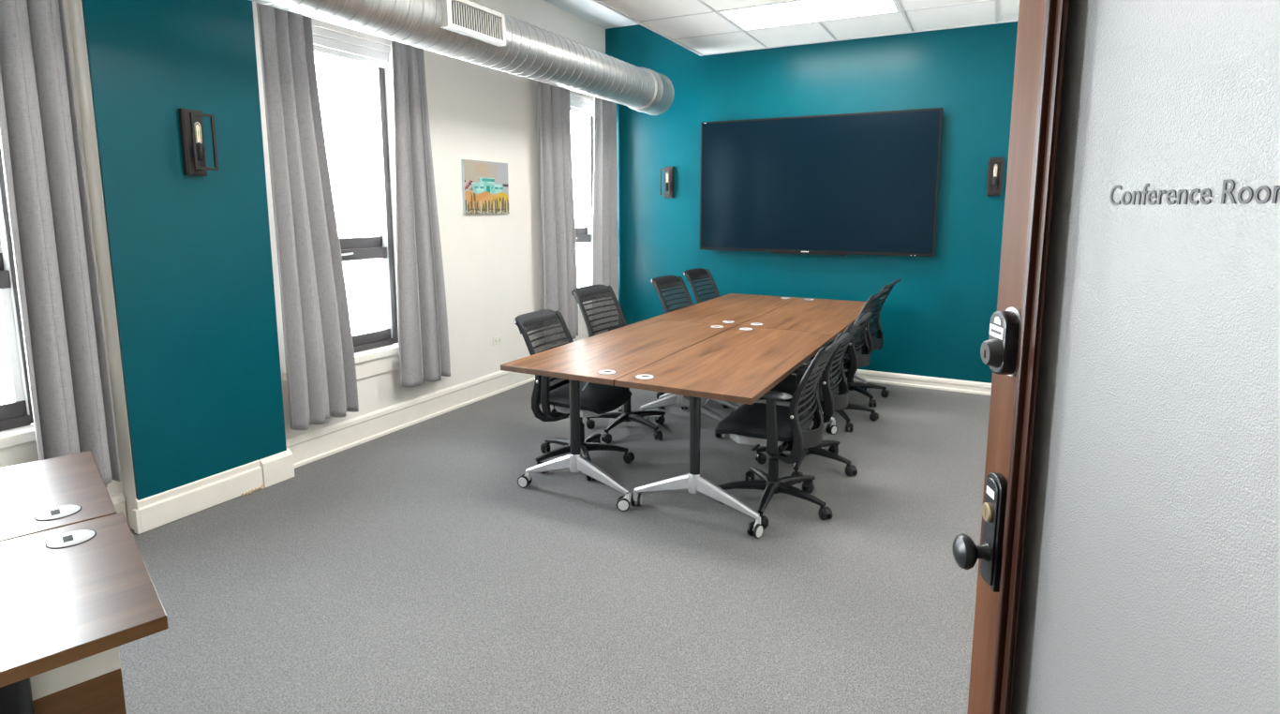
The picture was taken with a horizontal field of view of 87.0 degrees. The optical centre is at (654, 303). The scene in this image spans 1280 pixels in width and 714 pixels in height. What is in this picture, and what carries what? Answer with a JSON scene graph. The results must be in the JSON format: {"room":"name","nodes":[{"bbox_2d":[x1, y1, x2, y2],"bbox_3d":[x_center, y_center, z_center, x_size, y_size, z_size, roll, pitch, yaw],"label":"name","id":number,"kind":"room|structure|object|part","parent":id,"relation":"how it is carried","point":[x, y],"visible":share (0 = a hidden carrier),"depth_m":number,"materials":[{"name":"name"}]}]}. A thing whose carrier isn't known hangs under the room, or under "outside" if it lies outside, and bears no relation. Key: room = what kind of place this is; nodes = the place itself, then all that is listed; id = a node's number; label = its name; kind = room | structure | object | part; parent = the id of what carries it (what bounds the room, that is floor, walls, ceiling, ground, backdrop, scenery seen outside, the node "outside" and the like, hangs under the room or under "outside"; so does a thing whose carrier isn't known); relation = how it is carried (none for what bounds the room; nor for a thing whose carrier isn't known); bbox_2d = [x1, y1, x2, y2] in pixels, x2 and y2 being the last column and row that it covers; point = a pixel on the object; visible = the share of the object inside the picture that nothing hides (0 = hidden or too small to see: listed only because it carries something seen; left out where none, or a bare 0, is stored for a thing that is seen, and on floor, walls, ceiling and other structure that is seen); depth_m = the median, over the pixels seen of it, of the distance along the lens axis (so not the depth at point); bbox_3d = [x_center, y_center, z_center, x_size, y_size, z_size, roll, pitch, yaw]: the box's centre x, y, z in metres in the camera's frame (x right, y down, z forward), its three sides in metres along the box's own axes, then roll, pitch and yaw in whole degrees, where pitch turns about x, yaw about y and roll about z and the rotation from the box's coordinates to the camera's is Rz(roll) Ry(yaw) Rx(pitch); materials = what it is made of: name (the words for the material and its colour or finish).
{"room":"conference room","nodes":[
{"label":"conference room","id":0,"kind":"room"},
{"bbox_2d":[67,0,286,529],"bbox_3d":[-2.294,-0.603,3.300,0.120,3.287,0.750,4,9,27],"label":"wall pier","id":1,"kind":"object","parent":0,"point":[185,264],"visible":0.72,"depth_m":3.24,"materials":[{"name":"teal paint"}]},
{"bbox_2d":[178,108,218,176],"bbox_3d":[-2.186,-0.773,3.232,0.111,0.310,0.106,4,9,27],"label":"wall sconce","id":2,"kind":"object","parent":1,"relation":"attached to","point":[190,121],"visible":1,"depth_m":3.22,"materials":[{"name":"brown metal"}]},
{"bbox_2d":[195,143,205,161],"bbox_3d":[-2.188,-0.729,3.239,0.052,0.080,0.036,4,9,27],"label":"socket","id":3,"kind":"object","parent":2,"relation":"attached to","point":[200,146],"depth_m":3.22,"materials":[{"name":"black metal"}]},
{"bbox_3d":[-2.174,-0.772,3.226,0.083,0.263,0.106,4,9,27],"label":"open frame","id":4,"kind":"part","parent":2,"relation":"part of","materials":[{"name":"brown metal"}]},
{"bbox_2d":[132,447,294,534],"bbox_3d":[-2.240,0.948,3.486,0.040,0.165,0.785,4,9,27],"label":"baseboard","id":5,"kind":"object","parent":1,"relation":"attached to","point":[153,512],"visible":1,"depth_m":3.43,"materials":[{"name":"white paint"}]},
{"bbox_2d":[30,0,607,496],"bbox_3d":[-2.263,-0.667,3.756,0.240,3.287,7.600,4,9,27],"label":"wall","id":6,"kind":"structure","parent":0,"point":[492,263],"depth_m":5.26,"materials":[{"name":"white paint"}]},
{"bbox_2d":[0,147,38,467],"bbox_3d":[-2.875,-0.333,2.457,0.200,2.145,0.970,4,9,27],"label":"window","id":7,"kind":"structure","parent":6,"relation":"in","point":[18,441],"depth_m":2.86,"materials":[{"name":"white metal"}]},
{"bbox_3d":[-2.944,-0.687,2.443,0.035,1.310,0.772,4,9,27],"label":"sash","id":8,"kind":"part","parent":7,"relation":"part of","materials":[{"name":"brown metal"}]},
{"bbox_3d":[-2.910,0.217,2.552,0.039,0.630,0.772,4,9,27],"label":"sash","id":9,"kind":"part","parent":7,"relation":"part of","materials":[{"name":"brown metal"}]},
{"bbox_2d":[0,0,120,487],"bbox_3d":[-2.522,-0.351,2.812,0.090,2.397,0.294,4,9,27],"label":"curtain","id":10,"kind":"object","parent":7,"relation":"hanging from","point":[51,230],"visible":0.94,"depth_m":2.81,"materials":[{"name":"grey fabric"}]},
{"bbox_2d":[110,370,535,526],"bbox_3d":[-2.150,0.884,3.903,0.030,0.175,7.340,4,9,27],"label":"baseboard","id":11,"kind":"structure","parent":6,"relation":"attached to","point":[315,445],"depth_m":4.59,"materials":[{"name":"white paint"}]},
{"bbox_2d":[282,25,399,389],"bbox_3d":[-1.980,-0.578,4.212,0.200,2.145,0.970,4,9,27],"label":"window","id":12,"kind":"structure","parent":6,"relation":"in","point":[376,352],"depth_m":4.49,"materials":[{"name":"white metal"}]},
{"bbox_2d":[256,2,358,430],"bbox_3d":[-1.976,-0.488,3.874,0.098,2.418,0.439,4,9,27],"label":"curtain","id":13,"kind":"object","parent":12,"relation":"hanging from","point":[320,371],"visible":0.99,"depth_m":3.83,"materials":[{"name":"grey fabric"}]},
{"bbox_3d":[-2.048,-0.932,4.197,0.035,1.310,0.772,4,9,27],"label":"sash","id":14,"kind":"part","parent":12,"relation":"part of","materials":[{"name":"brown metal"}]},
{"bbox_3d":[-2.014,-0.028,4.306,0.039,0.630,0.772,4,9,27],"label":"sash","id":15,"kind":"part","parent":12,"relation":"part of","materials":[{"name":"brown metal"}]},
{"bbox_3d":[-2.029,-0.647,4.227,0.090,1.968,0.870,4,9,27],"label":"frame","id":16,"kind":"part","parent":12,"relation":"part of","materials":[{"name":"brown metal"}]},
{"bbox_2d":[390,40,450,387],"bbox_3d":[-1.607,-0.612,4.584,0.112,2.370,0.478,4,9,27],"label":"curtain","id":17,"kind":"object","parent":12,"relation":"hanging from","point":[424,348],"visible":0.98,"depth_m":4.57,"materials":[{"name":"grey fabric"}]},
{"bbox_2d":[461,159,508,214],"bbox_3d":[-1.322,-0.912,5.303,0.024,0.408,0.512,4,9,27],"label":"painting","id":18,"kind":"object","parent":6,"relation":"attached to","point":[484,184],"visible":1,"depth_m":5.27,"materials":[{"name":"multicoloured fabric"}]},
{"bbox_2d":[492,335,502,345],"bbox_3d":[-1.291,0.302,5.560,0.008,0.072,0.114,4,9,27],"label":"wall outlet","id":19,"kind":"object","parent":6,"relation":"attached to","point":[497,340],"visible":1,"depth_m":5.55,"materials":[{"name":"white plastic"}]},
{"bbox_2d":[569,94,594,321],"bbox_3d":[-0.808,-0.898,6.505,0.200,2.145,0.970,4,9,27],"label":"window","id":20,"kind":"structure","parent":6,"relation":"in","point":[586,107],"depth_m":6.80,"materials":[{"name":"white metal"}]},
{"bbox_2d":[537,81,578,344],"bbox_3d":[-0.854,-0.823,6.064,0.103,2.360,0.572,4,9,28],"label":"curtain","id":21,"kind":"object","parent":20,"relation":"hanging from","point":[558,241],"visible":0.84,"depth_m":6.00,"materials":[{"name":"grey fabric"}]},
{"bbox_3d":[-0.877,-1.252,6.491,0.035,1.310,0.772,4,9,27],"label":"sash","id":22,"kind":"part","parent":20,"relation":"part of","materials":[{"name":"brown metal"}]},
{"bbox_3d":[-0.843,-0.348,6.599,0.039,0.630,0.772,4,9,27],"label":"sash","id":23,"kind":"part","parent":20,"relation":"part of","materials":[{"name":"brown metal"}]},
{"bbox_3d":[-0.857,-0.967,6.520,0.090,1.968,0.870,4,9,27],"label":"frame","id":24,"kind":"part","parent":20,"relation":"part of","materials":[{"name":"brown metal"}]},
{"bbox_2d":[591,96,618,330],"bbox_3d":[-0.501,-0.916,6.727,0.080,2.360,0.428,4,9,27],"label":"curtain","id":25,"kind":"object","parent":20,"relation":"hanging from","point":[604,205],"visible":0.85,"depth_m":6.72,"materials":[{"name":"grey fabric"}]},
{"bbox_2d":[119,373,990,713],"bbox_3d":[-0.605,1.222,2.505,4.680,0.100,8.780,4,9,27],"label":"floor","id":26,"kind":"structure","parent":0,"point":[409,570],"depth_m":2.79,"materials":[{"name":"grey carpet"}]},
{"bbox_2d":[0,450,116,541],"bbox_3d":[-2.178,0.943,1.437,1.627,0.744,0.641,-8,11,-44],"label":"table","id":27,"kind":"object","parent":26,"relation":"on","point":[40,496],"visible":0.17,"depth_m":1.82,"materials":[{"name":"brown wood"}]},
{"bbox_2d":[0,512,168,713],"bbox_3d":[-1.733,1.005,1.001,1.627,0.744,0.641,-8,11,-44],"label":"table","id":28,"kind":"object","parent":26,"relation":"on","point":[71,595],"visible":1,"depth_m":1.39,"materials":[{"name":"brown wood"}]},
{"bbox_3d":[-1.709,0.775,1.047,1.373,0.237,0.014,-8,11,-44],"label":"panel rail","id":29,"kind":"part","parent":28,"relation":"part of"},
{"bbox_3d":[-1.709,1.068,1.088,1.373,0.355,0.018,-8,11,-44],"label":"modesty panel","id":30,"kind":"part","parent":28,"relation":"part of","materials":[{"name":"brown wood"}]},
{"bbox_2d":[513,309,634,480],"bbox_3d":[-0.466,0.510,4.008,0.633,0.892,0.604,4,9,25],"label":"mesh office chair","id":31,"kind":"object","parent":26,"relation":"on","point":[596,399],"visible":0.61,"depth_m":3.93,"materials":[{"name":"black fabric"}]},
{"bbox_3d":[-0.604,0.359,4.051,0.329,0.604,0.440,4,9,25],"label":"frame","id":32,"kind":"part","parent":31,"relation":"part of","materials":[{"name":"black plastic"}]},
{"bbox_3d":[-0.587,0.497,3.838,0.060,0.310,0.145,4,9,25],"label":"armrest","id":33,"kind":"part","parent":31,"relation":"part of","materials":[{"name":"black plastic"}]},
{"bbox_3d":[-0.576,0.873,3.956,0.260,0.056,0.050,-5,10,-35],"label":"leg","id":34,"kind":"part","parent":31,"relation":"part of","materials":[{"name":"black plastic"}]},
{"bbox_3d":[-0.573,0.847,4.142,0.260,0.056,0.050,6,10,36],"label":"leg","id":35,"kind":"part","parent":31,"relation":"part of","materials":[{"name":"black plastic"}]},
{"bbox_3d":[-0.398,0.882,3.897,0.050,0.056,0.260,-2,8,-17],"label":"leg","id":36,"kind":"part","parent":31,"relation":"part of","materials":[{"name":"black plastic"}]},
{"bbox_3d":[-0.397,0.545,3.981,0.444,0.096,0.450,4,9,25],"label":"seat","id":37,"kind":"part","parent":31,"relation":"part of","materials":[{"name":"black fabric"}]},
{"bbox_3d":[-0.394,0.839,4.197,0.050,0.056,0.260,3,8,19],"label":"leg","id":38,"kind":"part","parent":31,"relation":"part of","materials":[{"name":"black plastic"}]},
{"bbox_3d":[-0.286,0.861,4.045,0.260,0.056,0.050,0,8,1],"label":"leg","id":39,"kind":"part","parent":31,"relation":"part of","materials":[{"name":"black plastic"}]},
{"bbox_2d":[500,318,736,511],"bbox_3d":[-0.153,0.585,4.010,0.749,0.744,1.632,4,9,27],"label":"table","id":40,"kind":"object","parent":26,"relation":"on","point":[603,358],"visible":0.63,"depth_m":3.59,"materials":[{"name":"brown wood"}]},
{"bbox_2d":[571,283,665,443],"bbox_3d":[-0.202,0.385,4.592,0.657,0.979,0.626,5,9,29],"label":"mesh office chair","id":41,"kind":"object","parent":26,"relation":"on","point":[587,293],"visible":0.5,"depth_m":4.63,"materials":[{"name":"black plastic"}]},
{"bbox_3d":[-0.339,0.186,4.656,0.329,0.604,0.440,5,9,29],"label":"frame","id":42,"kind":"part","parent":41,"relation":"part of","materials":[{"name":"black plastic"}]},
{"bbox_3d":[-0.345,0.772,4.675,0.260,0.056,0.050,1,8,9],"label":"leg","id":43,"kind":"part","parent":41,"relation":"part of","materials":[{"name":"black plastic"}]},
{"bbox_3d":[-0.260,0.796,4.510,0.050,0.056,0.260,4,9,27],"label":"leg","id":44,"kind":"part","parent":41,"relation":"part of","materials":[{"name":"black plastic"}]},
{"bbox_3d":[-0.074,0.792,4.540,0.260,0.056,0.050,8,11,44],"label":"leg","id":45,"kind":"part","parent":41,"relation":"part of","materials":[{"name":"black plastic"}]},
{"bbox_3d":[-0.045,0.766,4.723,0.260,0.056,0.050,-4,9,-27],"label":"leg","id":46,"kind":"part","parent":41,"relation":"part of","materials":[{"name":"black plastic"}]},
{"bbox_2d":[650,275,729,409],"bbox_3d":[0.330,0.286,5.314,0.658,0.976,0.604,5,9,30],"label":"mesh office chair","id":47,"kind":"object","parent":26,"relation":"on","point":[664,282],"visible":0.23,"depth_m":5.38,"materials":[{"name":"black plastic"}]},
{"bbox_3d":[0.189,0.090,5.372,0.329,0.604,0.440,5,9,30],"label":"frame","id":48,"kind":"part","parent":47,"relation":"part of","materials":[{"name":"black plastic"}]},
{"bbox_2d":[683,267,720,303],"bbox_3d":[0.587,0.202,5.875,0.614,0.986,0.604,5,9,29],"label":"mesh office chair","id":49,"kind":"object","parent":26,"relation":"on","point":[692,275],"visible":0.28,"depth_m":5.94,"materials":[{"name":"black plastic"}]},
{"bbox_2d":[614,326,835,538],"bbox_3d":[0.437,0.628,3.712,0.742,0.744,1.627,4,9,27],"label":"table","id":50,"kind":"object","parent":26,"relation":"on","point":[737,364],"visible":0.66,"depth_m":3.27,"materials":[{"name":"brown wood"}]},
{"bbox_2d":[650,293,800,414],"bbox_3d":[0.597,0.385,5.443,0.717,0.744,1.632,4,9,27],"label":"table","id":51,"kind":"object","parent":26,"relation":"on","point":[736,309],"visible":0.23,"depth_m":5.17,"materials":[{"name":"brown wood"}]},
{"bbox_2d":[714,331,850,529],"bbox_3d":[0.637,0.590,3.411,0.614,0.904,0.624,4,9,27],"label":"mesh office chair","id":52,"kind":"object","parent":26,"relation":"on","point":[778,428],"visible":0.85,"depth_m":3.32,"materials":[{"name":"black plastic"}]},
{"bbox_3d":[0.453,0.940,3.495,0.260,0.056,0.050,1,8,4],"label":"leg","id":53,"kind":"part","parent":52,"relation":"part of","materials":[{"name":"black plastic"}]},
{"bbox_3d":[0.573,0.920,3.638,0.050,0.056,0.260,-2,8,-14],"label":"leg","id":54,"kind":"part","parent":52,"relation":"part of","materials":[{"name":"black plastic"}]},
{"bbox_3d":[0.566,0.608,3.462,0.444,0.096,0.450,4,9,27],"label":"seat","id":55,"kind":"part","parent":52,"relation":"part of","materials":[{"name":"black fabric"}]},
{"bbox_3d":[0.553,0.962,3.338,0.050,0.056,0.260,3,9,22],"label":"leg","id":56,"kind":"part","parent":52,"relation":"part of","materials":[{"name":"black plastic"}]},
{"bbox_3d":[0.578,0.581,3.223,0.060,0.304,0.145,4,9,27],"label":"armrest","id":57,"kind":"part","parent":52,"relation":"part of","materials":[{"name":"black plastic"}]},
{"bbox_3d":[0.747,0.930,3.569,0.260,0.056,0.050,-5,9,-32],"label":"leg","id":58,"kind":"part","parent":52,"relation":"part of","materials":[{"name":"black plastic"}]},
{"bbox_3d":[0.760,0.531,3.581,0.060,0.304,0.145,4,9,27],"label":"armrest","id":59,"kind":"part","parent":52,"relation":"part of","materials":[{"name":"black plastic"}]},
{"bbox_3d":[0.735,0.956,3.384,0.260,0.056,0.050,7,10,39],"label":"leg","id":60,"kind":"part","parent":52,"relation":"part of","materials":[{"name":"black plastic"}]},
{"bbox_3d":[0.769,0.450,3.336,0.329,0.604,0.440,4,9,27],"label":"frame","id":61,"kind":"part","parent":52,"relation":"part of","materials":[{"name":"black plastic"}]},
{"bbox_2d":[737,297,878,434],"bbox_3d":[1.173,0.427,5.152,0.742,0.744,1.627,4,9,27],"label":"table","id":62,"kind":"object","parent":26,"relation":"on","point":[828,316],"visible":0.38,"depth_m":4.87,"materials":[{"name":"brown wood"}]},
{"bbox_2d":[755,312,872,483],"bbox_3d":[0.922,0.504,3.956,0.614,0.924,0.625,4,9,26],"label":"mesh office chair","id":63,"kind":"object","parent":26,"relation":"on","point":[829,401],"visible":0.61,"depth_m":3.85,"materials":[{"name":"black plastic"}]},
{"bbox_3d":[0.737,0.863,4.041,0.260,0.056,0.050,1,8,4],"label":"leg","id":64,"kind":"part","parent":63,"relation":"part of","materials":[{"name":"black plastic"}]},
{"bbox_3d":[0.850,0.512,4.004,0.444,0.096,0.450,4,9,26],"label":"seat","id":65,"kind":"part","parent":63,"relation":"part of","materials":[{"name":"black fabric"}]},
{"bbox_3d":[0.837,0.886,3.884,0.050,0.056,0.260,3,9,22],"label":"leg","id":66,"kind":"part","parent":63,"relation":"part of","materials":[{"name":"black plastic"}]},
{"bbox_3d":[0.866,0.500,3.768,0.060,0.295,0.145,4,9,26],"label":"armrest","id":67,"kind":"part","parent":63,"relation":"part of","materials":[{"name":"black plastic"}]},
{"bbox_3d":[1.031,0.854,4.115,0.260,0.056,0.050,-5,9,-32],"label":"leg","id":68,"kind":"part","parent":63,"relation":"part of","materials":[{"name":"black plastic"}]},
{"bbox_3d":[1.019,0.879,3.929,0.260,0.056,0.050,7,10,39],"label":"leg","id":69,"kind":"part","parent":63,"relation":"part of","materials":[{"name":"black plastic"}]},
{"bbox_3d":[1.055,0.353,3.881,0.329,0.604,0.440,4,9,26],"label":"frame","id":70,"kind":"part","parent":63,"relation":"part of","materials":[{"name":"black plastic"}]},
{"bbox_2d":[804,287,890,431],"bbox_3d":[1.312,0.360,4.845,0.650,0.964,0.604,4,9,28],"label":"mesh office chair","id":71,"kind":"object","parent":26,"relation":"on","point":[853,358],"visible":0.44,"depth_m":4.66,"materials":[{"name":"black plastic"}]},
{"bbox_3d":[1.260,0.367,4.643,0.060,0.277,0.145,4,9,28],"label":"armrest","id":72,"kind":"part","parent":71,"relation":"part of","materials":[{"name":"black plastic"}]},
{"bbox_3d":[1.253,0.350,4.875,0.444,0.096,0.450,4,9,28],"label":"seat","id":73,"kind":"part","parent":71,"relation":"part of","materials":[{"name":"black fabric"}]},
{"bbox_3d":[1.316,0.765,4.749,0.050,0.056,0.260,-1,8,-6],"label":"leg","id":74,"kind":"part","parent":71,"relation":"part of","materials":[{"name":"black plastic"}]},
{"bbox_3d":[1.455,0.748,4.873,0.260,0.056,0.050,2,8,12],"label":"leg","id":75,"kind":"part","parent":71,"relation":"part of","materials":[{"name":"black plastic"}]},
{"bbox_3d":[1.455,0.192,4.746,0.329,0.604,0.440,4,9,28],"label":"frame","id":76,"kind":"part","parent":71,"relation":"part of","materials":[{"name":"black plastic"}]},
{"bbox_2d":[836,279,901,407],"bbox_3d":[1.591,0.279,5.404,0.664,0.969,0.604,4,9,29],"label":"mesh office chair","id":77,"kind":"object","parent":26,"relation":"on","point":[877,343],"visible":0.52,"depth_m":5.30,"materials":[{"name":"black plastic"}]},
{"bbox_3d":[1.538,0.267,5.432,0.444,0.096,0.450,4,9,29],"label":"seat","id":78,"kind":"part","parent":77,"relation":"part of","materials":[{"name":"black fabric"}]},
{"bbox_3d":[1.633,0.686,5.312,0.050,0.056,0.260,-3,8,-18],"label":"leg","id":79,"kind":"part","parent":77,"relation":"part of","materials":[{"name":"black plastic"}]},
{"bbox_3d":[1.742,0.665,5.463,0.260,0.056,0.050,0,8,0],"label":"leg","id":80,"kind":"part","parent":77,"relation":"part of","materials":[{"name":"black plastic"}]},
{"bbox_3d":[1.738,0.110,5.299,0.329,0.604,0.440,4,9,29],"label":"frame","id":81,"kind":"part","parent":77,"relation":"part of","materials":[{"name":"black plastic"}]},
{"bbox_2d":[543,0,638,29],"bbox_3d":[-1.796,-2.310,3.288,1.280,0.100,7.600,4,9,27],"label":"ceiling","id":82,"kind":"structure","parent":0,"point":[589,10],"depth_m":6.17,"materials":[{"name":"paint"}]},
{"bbox_2d":[592,0,1019,56],"bbox_3d":[0.209,-1.939,2.316,3.226,0.358,7.360,4,9,27],"label":"ceiling","id":83,"kind":"structure","parent":0,"point":[697,26],"depth_m":5.18,"materials":[{"name":"tile"}]},
{"bbox_2d":[717,0,901,30],"bbox_3d":[1.124,-2.163,4.912,1.202,0.070,0.592,4,9,27],"label":"ceiling light","id":84,"kind":"object","parent":83,"relation":"attached to","point":[801,11],"visible":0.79,"depth_m":4.93,"materials":[{"name":"white paint"}]},
{"bbox_2d":[605,21,1017,383],"bbox_3d":[1.486,-0.979,6.029,4.380,3.287,0.120,4,9,27],"label":"wall","id":85,"kind":"structure","parent":0,"point":[935,320],"depth_m":5.84,"materials":[{"name":"teal paint"}]},
{"bbox_2d":[659,166,673,197],"bbox_3d":[0.123,-1.183,6.566,0.106,0.300,0.111,4,9,27],"label":"wall sconce","id":86,"kind":"object","parent":85,"relation":"attached to","point":[668,171],"visible":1,"depth_m":6.57,"materials":[{"name":"brown metal"}]},
{"bbox_3d":[0.116,-1.181,6.554,0.106,0.253,0.083,4,9,27],"label":"open frame","id":87,"kind":"part","parent":86,"relation":"part of","materials":[{"name":"brown metal"}]},
{"bbox_3d":[0.141,-1.188,6.602,0.094,0.300,0.030,4,9,27],"label":"plate","id":88,"kind":"part","parent":86,"relation":"part of","materials":[{"name":"brown metal"}]},
{"bbox_2d":[699,107,943,256],"bbox_3d":[1.384,-1.041,5.957,2.090,1.200,0.084,4,9,27],"label":"wall screen","id":89,"kind":"object","parent":85,"relation":"attached to","point":[857,183],"visible":1,"depth_m":5.87,"materials":[{"name":"black"}]},
{"bbox_2d":[803,363,991,395],"bbox_3d":[1.411,0.604,6.208,4.230,0.100,0.021,4,9,27],"label":"baseboard","id":90,"kind":"structure","parent":85,"relation":"attached to","point":[878,377],"depth_m":5.75,"materials":[{"name":"white paint"}]},
{"bbox_2d":[986,157,1003,195],"bbox_3d":[2.670,-0.999,5.291,0.106,0.300,0.111,4,9,27],"label":"wall sconce","id":91,"kind":"object","parent":85,"relation":"attached to","point":[995,168],"visible":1,"depth_m":5.30,"materials":[{"name":"brown metal"}]},
{"bbox_2d":[991,177,997,187],"bbox_3d":[2.671,-0.955,5.299,0.036,0.080,0.052,4,9,27],"label":"socket","id":92,"kind":"object","parent":91,"relation":"attached to","point":[994,180],"depth_m":5.28,"materials":[{"name":"black metal"}]},
{"bbox_3d":[-1.650,-0.141,0.020,4.260,3.287,1.420,4,9,27],"label":"wall","id":93,"kind":"structure","parent":0,"visible":0},
{"bbox_2d":[249,0,673,115],"bbox_3d":[-1.559,-1.489,3.087,0.404,0.376,7.026,4,9,27],"label":"air duct","id":94,"kind":"object","parent":93,"relation":"attached to","point":[465,30],"visible":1,"depth_m":4.00,"materials":[{"name":"metal"}]},
{"bbox_2d":[440,0,506,46],"bbox_3d":[-1.026,-1.595,3.809,0.086,0.184,0.480,4,9,27],"label":"grille","id":95,"kind":"object","parent":94,"relation":"attached to","point":[466,21],"depth_m":3.78,"materials":[{"name":"white metal"}]},
{"bbox_2d":[952,0,1279,713],"bbox_3d":[0.450,0.391,0.414,0.168,2.114,1.048,1,8,3],"label":"door","id":96,"kind":"structure","parent":93,"relation":"in","point":[1127,554],"depth_m":0.64,"materials":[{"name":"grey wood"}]},
{"bbox_3d":[0.414,0.324,0.882,0.042,0.045,0.045,1,8,3],"label":"knob","id":97,"kind":"part","parent":96,"relation":"part of","materials":[{"name":"black metal"}]},
{"bbox_3d":[0.441,0.293,0.878,0.012,0.150,0.044,1,8,3],"label":"knob plate","id":98,"kind":"part","parent":96,"relation":"part of","materials":[{"name":"black metal"}]},
{"bbox_2d":[990,327,1001,335],"bbox_3d":[0.424,0.035,0.838,0.001,0.004,0.029,1,8,3],"label":"print","id":99,"kind":"object","parent":96,"relation":"on","point":[994,331],"depth_m":0.84},
{"bbox_3d":[0.442,0.391,0.414,0.044,2.114,1.048,1,8,3],"label":"frame","id":100,"kind":"part","parent":96,"relation":"part of","materials":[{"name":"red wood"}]},
{"bbox_3d":[0.443,0.306,0.417,0.064,1.716,0.868,1,8,3],"label":"glazing moulding","id":101,"kind":"part","parent":96,"relation":"part of","materials":[{"name":"brown wood"}]}
]}

